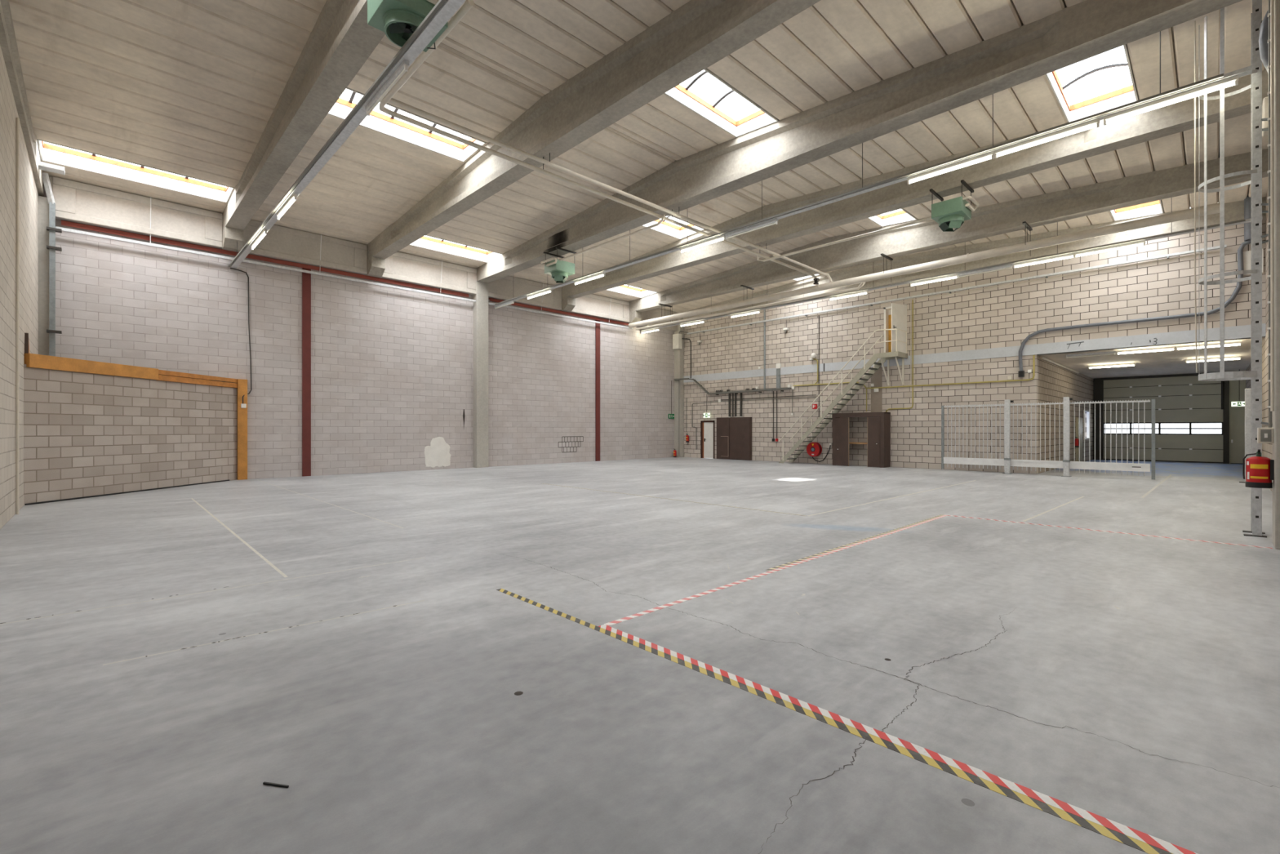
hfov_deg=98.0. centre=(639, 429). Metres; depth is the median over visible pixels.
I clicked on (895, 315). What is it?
door
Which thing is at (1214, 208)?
pipe
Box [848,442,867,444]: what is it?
shelf
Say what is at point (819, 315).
conduit
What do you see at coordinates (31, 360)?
timber beam
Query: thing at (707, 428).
door
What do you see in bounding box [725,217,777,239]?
lamp
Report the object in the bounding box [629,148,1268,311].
beam
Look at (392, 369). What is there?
wall
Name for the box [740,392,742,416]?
conduit
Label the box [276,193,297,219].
lamp
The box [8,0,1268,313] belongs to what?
ceiling
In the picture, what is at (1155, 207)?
window
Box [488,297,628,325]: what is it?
steel angle
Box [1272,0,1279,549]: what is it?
column
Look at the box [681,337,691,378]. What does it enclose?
conduit
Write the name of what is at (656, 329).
lamp
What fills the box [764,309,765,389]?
conduit
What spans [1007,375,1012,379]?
junction box
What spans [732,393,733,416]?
conduit
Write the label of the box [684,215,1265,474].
wall
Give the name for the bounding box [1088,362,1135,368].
lamp
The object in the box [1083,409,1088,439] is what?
window
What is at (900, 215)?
window
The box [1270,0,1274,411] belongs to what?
conduit
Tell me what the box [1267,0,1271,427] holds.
conduit
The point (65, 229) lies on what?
rail
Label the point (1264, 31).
flexible duct
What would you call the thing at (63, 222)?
steel angle
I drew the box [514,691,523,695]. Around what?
plug
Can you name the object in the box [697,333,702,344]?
camera
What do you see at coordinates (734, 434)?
tall cabinet
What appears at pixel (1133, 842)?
tape
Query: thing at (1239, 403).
exit sign
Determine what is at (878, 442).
tall cabinet
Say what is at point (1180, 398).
door
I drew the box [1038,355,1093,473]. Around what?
wall
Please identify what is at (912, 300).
gas pipe
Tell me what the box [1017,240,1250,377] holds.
flexible duct
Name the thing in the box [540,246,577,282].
heater
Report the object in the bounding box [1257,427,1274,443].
switch box
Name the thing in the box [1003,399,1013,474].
gate post
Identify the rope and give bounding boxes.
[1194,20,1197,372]
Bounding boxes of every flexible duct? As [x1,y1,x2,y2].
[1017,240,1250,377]
[1258,9,1268,73]
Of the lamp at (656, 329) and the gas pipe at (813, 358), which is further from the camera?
the lamp at (656, 329)
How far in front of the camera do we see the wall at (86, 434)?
14.17 m
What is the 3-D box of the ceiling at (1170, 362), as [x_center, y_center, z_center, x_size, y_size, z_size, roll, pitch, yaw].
[21.716,-2.875,23.698,14.020,0.250,5.900,0,0,-44]
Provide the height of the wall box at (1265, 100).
0.550 m
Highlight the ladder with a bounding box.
[1198,0,1272,537]
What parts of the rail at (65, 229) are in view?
hanger rod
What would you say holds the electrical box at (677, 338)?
attached to the wall at (1003, 316)
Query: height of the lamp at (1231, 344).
0.130 m
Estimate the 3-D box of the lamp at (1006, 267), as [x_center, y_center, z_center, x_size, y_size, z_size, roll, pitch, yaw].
[11.728,-5.370,18.951,0.070,0.130,1.620,0,0,-44]
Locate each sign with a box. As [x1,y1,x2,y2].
[668,380,674,418]
[702,394,710,417]
[812,404,817,408]
[1231,368,1244,406]
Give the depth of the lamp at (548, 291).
22.09 m
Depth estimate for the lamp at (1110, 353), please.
19.78 m
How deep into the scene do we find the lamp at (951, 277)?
20.07 m
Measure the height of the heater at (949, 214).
1.064 m
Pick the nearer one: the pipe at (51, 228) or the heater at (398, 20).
the heater at (398, 20)
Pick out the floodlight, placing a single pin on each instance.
(813, 354)
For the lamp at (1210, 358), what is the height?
0.132 m
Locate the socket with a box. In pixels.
[240,403,246,408]
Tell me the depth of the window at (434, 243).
22.04 m
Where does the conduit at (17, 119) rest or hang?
attached to the wall at (28, 195)
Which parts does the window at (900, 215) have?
rusty frame, pane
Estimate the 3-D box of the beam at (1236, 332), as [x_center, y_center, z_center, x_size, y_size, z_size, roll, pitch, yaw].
[10.655,-2.940,24.770,0.345,0.380,22.860,0,0,-44]
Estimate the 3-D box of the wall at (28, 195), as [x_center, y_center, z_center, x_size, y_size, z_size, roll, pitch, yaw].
[-8.225,-2.700,6.578,0.300,8.700,23.700,0,0,-44]
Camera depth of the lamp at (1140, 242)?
16.57 m
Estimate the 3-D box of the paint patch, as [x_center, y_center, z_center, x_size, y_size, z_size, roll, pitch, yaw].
[-8.313,0.940,22.886,1.127,1.262,0.014,0,0,-44]
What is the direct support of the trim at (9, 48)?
attached to the wall at (28, 195)
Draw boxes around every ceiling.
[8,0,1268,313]
[1039,337,1265,378]
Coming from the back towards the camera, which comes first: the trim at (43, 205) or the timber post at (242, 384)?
the timber post at (242, 384)
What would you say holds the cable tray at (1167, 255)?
attached to the wall at (1003, 316)
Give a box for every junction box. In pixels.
[776,363,781,368]
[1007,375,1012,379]
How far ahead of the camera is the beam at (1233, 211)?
21.88 m
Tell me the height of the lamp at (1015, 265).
0.130 m
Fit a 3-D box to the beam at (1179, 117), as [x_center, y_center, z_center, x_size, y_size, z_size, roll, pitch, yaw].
[4.466,-6.925,18.745,0.460,1.210,23.250,0,0,-44]
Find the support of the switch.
attached to the switch box at (1264, 435)
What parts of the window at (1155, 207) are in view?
lamp rail, rusty frame, hanger rod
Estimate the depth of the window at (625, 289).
28.75 m
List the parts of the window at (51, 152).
pane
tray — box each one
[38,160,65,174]
[673,377,791,395]
[686,244,1226,333]
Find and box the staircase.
[778,328,907,462]
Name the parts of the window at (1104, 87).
hanger rod, hanger rod, lamp rail, hanger rod, rusty frame, pane, hanger rod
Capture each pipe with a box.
[38,160,65,355]
[378,0,819,288]
[385,94,832,282]
[558,213,665,260]
[628,202,1219,328]
[635,282,865,329]
[756,217,932,261]
[793,355,1035,388]
[813,358,817,384]
[885,299,913,412]
[1244,195,1250,240]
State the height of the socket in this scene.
0.140 m
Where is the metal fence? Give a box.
[941,399,1155,479]
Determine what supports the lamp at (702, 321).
attached to the window at (1155, 207)
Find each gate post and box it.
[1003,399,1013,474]
[1061,396,1072,476]
[1239,388,1250,483]
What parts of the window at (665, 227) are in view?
rusty frame, pane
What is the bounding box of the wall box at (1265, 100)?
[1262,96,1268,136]
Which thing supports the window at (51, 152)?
attached to the ceiling at (192, 88)
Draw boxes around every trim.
[0,0,44,196]
[38,195,48,355]
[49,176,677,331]
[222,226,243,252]
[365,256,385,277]
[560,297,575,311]
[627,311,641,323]
[674,317,684,457]
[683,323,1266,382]
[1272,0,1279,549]
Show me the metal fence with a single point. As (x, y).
(983, 461)
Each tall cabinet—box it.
[716,416,751,460]
[832,412,890,467]
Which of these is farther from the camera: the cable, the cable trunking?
the cable trunking
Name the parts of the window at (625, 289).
rusty frame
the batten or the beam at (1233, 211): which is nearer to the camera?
the batten
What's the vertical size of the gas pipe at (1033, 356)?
0.928 m
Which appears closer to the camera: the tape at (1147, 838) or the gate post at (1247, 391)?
the tape at (1147, 838)
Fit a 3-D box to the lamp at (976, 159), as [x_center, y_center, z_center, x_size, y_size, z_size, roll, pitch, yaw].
[6.369,-5.370,11.480,0.070,0.130,1.620,0,0,-44]
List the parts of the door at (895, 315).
door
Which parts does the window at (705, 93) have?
rusty frame, pane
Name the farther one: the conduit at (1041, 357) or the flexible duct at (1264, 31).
the conduit at (1041, 357)
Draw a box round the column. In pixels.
[473,280,488,467]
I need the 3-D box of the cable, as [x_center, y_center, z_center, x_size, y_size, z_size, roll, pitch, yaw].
[-13.007,-2.957,18.169,0.586,4.534,0.187,0,0,-44]
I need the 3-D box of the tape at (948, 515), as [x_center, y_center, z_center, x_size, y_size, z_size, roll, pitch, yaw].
[7.331,1.649,9.179,0.070,0.002,4.100,0,0,-44]
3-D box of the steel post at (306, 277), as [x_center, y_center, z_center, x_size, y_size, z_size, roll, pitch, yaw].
[-11.707,-2.100,19.540,0.260,7.500,0.060,0,0,-44]
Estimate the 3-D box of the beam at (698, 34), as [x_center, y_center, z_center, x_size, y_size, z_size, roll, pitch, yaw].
[-1.893,-6.925,12.561,0.460,1.210,23.250,0,0,-44]
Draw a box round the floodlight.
[809,352,815,359]
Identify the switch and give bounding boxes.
[1260,429,1271,441]
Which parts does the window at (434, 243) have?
rusty frame, pane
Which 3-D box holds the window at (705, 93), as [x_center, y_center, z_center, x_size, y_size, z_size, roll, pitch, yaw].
[1.448,-7.630,12.302,3.990,0.604,1.260,0,0,-44]
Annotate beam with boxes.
[24,353,237,387]
[222,0,385,230]
[367,0,820,258]
[476,0,1242,283]
[561,69,1268,297]
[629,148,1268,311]
[682,196,1266,321]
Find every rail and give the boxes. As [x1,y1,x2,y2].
[55,196,632,328]
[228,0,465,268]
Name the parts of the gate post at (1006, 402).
post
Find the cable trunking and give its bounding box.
[776,368,780,387]
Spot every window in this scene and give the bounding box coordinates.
[37,138,234,202]
[328,87,485,161]
[409,235,502,262]
[494,31,1252,305]
[607,284,657,297]
[640,197,1250,331]
[642,214,705,239]
[664,67,777,137]
[793,273,819,280]
[868,208,916,226]
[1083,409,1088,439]
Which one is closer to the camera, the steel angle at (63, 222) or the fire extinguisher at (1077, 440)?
the steel angle at (63, 222)
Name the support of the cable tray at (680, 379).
attached to the wall at (1003, 316)
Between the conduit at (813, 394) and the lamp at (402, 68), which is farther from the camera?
the conduit at (813, 394)
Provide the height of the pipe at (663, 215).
0.263 m
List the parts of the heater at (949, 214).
casing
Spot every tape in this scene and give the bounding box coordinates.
[496,588,1172,853]
[598,624,1197,853]
[603,515,947,626]
[947,515,1272,548]
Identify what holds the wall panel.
attached to the wall at (1003, 316)
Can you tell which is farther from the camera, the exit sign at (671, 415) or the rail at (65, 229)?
the exit sign at (671, 415)
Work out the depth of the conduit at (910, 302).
23.65 m
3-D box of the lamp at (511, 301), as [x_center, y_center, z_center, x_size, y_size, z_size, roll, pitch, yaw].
[-5.873,-5.370,24.069,0.070,0.130,1.540,0,0,-44]
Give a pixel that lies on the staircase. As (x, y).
(890, 355)
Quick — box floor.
[0,457,1279,853]
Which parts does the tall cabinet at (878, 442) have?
door, panel, door, panel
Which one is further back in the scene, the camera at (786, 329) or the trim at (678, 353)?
the trim at (678, 353)
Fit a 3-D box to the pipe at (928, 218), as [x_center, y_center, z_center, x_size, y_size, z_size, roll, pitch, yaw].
[6.119,-5.912,17.276,0.313,0.199,5.852,0,0,-44]
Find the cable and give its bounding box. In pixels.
[230,267,252,408]
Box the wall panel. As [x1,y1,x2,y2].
[1243,248,1263,275]
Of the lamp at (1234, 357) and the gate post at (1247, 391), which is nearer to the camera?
the gate post at (1247, 391)
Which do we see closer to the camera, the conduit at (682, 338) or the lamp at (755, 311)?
the lamp at (755, 311)
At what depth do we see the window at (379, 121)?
14.03 m
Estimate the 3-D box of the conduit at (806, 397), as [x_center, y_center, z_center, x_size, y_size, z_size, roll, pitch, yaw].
[5.746,-0.195,29.592,0.057,2.750,7.818,0,0,-44]
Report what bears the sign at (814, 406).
attached to the wall at (1003, 316)
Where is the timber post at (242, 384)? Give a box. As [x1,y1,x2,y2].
[237,378,247,479]
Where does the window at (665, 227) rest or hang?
attached to the ceiling at (192, 88)
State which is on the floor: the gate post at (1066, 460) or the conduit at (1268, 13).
the gate post at (1066, 460)
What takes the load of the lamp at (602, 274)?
attached to the window at (1104, 87)
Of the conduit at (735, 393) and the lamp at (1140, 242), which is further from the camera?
the conduit at (735, 393)
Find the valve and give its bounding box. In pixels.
[813,278,819,284]
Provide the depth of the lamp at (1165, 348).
18.75 m
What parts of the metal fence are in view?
post, toothed rail, post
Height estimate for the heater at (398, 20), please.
0.917 m
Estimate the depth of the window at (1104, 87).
12.13 m
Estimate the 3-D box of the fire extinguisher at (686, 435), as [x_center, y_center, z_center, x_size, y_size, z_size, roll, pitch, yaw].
[2.777,0.507,32.555,0.210,0.526,0.191,0,0,-4]
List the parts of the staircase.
handrail, rail post, rail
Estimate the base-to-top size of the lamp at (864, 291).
0.130 m
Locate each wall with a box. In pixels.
[0,0,39,528]
[23,364,236,505]
[44,186,674,479]
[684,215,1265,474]
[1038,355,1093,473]
[1245,186,1272,491]
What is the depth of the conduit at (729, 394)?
30.38 m
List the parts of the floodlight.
globe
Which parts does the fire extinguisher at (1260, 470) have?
label plate, label plate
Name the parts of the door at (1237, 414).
frame, panel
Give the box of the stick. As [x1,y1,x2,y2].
[262,782,288,787]
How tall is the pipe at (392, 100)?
0.681 m
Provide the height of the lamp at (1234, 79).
0.130 m
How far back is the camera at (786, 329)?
27.87 m
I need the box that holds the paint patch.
[424,436,450,467]
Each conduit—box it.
[15,117,19,514]
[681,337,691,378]
[685,397,686,431]
[691,396,816,449]
[720,394,816,399]
[728,393,730,416]
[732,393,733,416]
[734,393,736,416]
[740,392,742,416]
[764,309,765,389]
[772,391,774,441]
[775,391,777,441]
[818,315,819,417]
[910,302,911,383]
[1040,355,1079,373]
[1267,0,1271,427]
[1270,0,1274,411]
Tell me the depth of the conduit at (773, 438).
28.46 m
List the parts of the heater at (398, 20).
fan blade, fan blade, fan blade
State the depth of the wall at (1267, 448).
16.23 m
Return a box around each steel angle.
[61,220,468,297]
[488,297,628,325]
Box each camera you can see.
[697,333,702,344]
[782,319,788,333]
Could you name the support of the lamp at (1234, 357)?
attached to the ceiling at (1170, 362)
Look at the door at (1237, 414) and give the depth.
26.46 m
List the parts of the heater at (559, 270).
casing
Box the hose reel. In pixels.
[806,442,831,462]
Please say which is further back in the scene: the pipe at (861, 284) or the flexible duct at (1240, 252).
the pipe at (861, 284)
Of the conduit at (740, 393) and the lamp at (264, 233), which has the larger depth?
the conduit at (740, 393)
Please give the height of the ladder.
8.300 m
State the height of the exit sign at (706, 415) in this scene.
1.320 m
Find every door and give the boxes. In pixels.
[700,420,715,458]
[884,302,906,353]
[1075,417,1082,461]
[1093,372,1229,463]
[1229,379,1245,463]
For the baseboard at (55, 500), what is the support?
attached to the wall at (86, 434)
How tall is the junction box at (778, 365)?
0.260 m
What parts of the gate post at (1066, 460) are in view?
post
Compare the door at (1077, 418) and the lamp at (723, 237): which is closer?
the lamp at (723, 237)
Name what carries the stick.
on the floor
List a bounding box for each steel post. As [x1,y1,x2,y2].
[302,263,311,476]
[595,320,599,461]
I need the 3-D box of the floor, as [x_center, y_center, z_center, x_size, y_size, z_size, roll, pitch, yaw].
[6.158,1.799,20.634,40.800,0.302,24.000,0,0,-44]
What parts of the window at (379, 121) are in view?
pane, rusty frame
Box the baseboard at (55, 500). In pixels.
[25,479,229,505]
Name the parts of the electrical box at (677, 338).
lid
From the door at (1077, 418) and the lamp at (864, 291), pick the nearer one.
the lamp at (864, 291)
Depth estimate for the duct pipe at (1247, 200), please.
16.58 m
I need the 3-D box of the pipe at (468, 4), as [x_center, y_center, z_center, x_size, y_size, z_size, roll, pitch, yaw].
[2.320,-5.944,14.867,16.707,0.752,3.682,0,0,-44]
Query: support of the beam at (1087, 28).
attached to the ceiling at (192, 88)
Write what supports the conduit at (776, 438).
attached to the wall at (1003, 316)
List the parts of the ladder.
foot plate, foot plate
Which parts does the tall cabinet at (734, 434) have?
door, door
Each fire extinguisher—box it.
[673,448,676,457]
[685,433,688,442]
[1073,435,1079,447]
[1242,448,1274,488]
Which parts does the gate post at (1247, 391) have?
post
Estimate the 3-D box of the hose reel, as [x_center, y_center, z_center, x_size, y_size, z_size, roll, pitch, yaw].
[8.527,1.097,26.540,1.176,0.944,0.287,0,0,43]
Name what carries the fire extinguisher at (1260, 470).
attached to the wall at (1267, 448)
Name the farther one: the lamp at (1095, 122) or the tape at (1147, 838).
the lamp at (1095, 122)
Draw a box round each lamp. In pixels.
[251,228,267,249]
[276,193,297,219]
[365,59,408,115]
[494,300,514,309]
[527,288,552,299]
[573,271,605,284]
[640,328,659,333]
[680,235,725,253]
[680,320,705,326]
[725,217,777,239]
[730,310,760,318]
[829,290,868,300]
[906,151,994,184]
[910,274,958,286]
[957,264,1013,278]
[994,118,1099,158]
[1013,253,1075,268]
[1066,351,1115,358]
[1074,240,1145,257]
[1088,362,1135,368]
[1103,75,1238,125]
[1116,346,1175,354]
[1176,341,1242,350]
[1185,357,1219,363]
[1224,355,1241,359]
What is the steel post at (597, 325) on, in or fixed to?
on the floor
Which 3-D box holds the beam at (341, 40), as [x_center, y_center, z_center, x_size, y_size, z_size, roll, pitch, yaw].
[-5.005,-6.925,9.535,0.460,1.210,23.250,0,0,-44]
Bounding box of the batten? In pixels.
[24,333,28,353]
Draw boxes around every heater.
[367,0,448,52]
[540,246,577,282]
[929,179,979,231]
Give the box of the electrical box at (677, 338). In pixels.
[672,330,688,349]
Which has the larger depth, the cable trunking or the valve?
the cable trunking

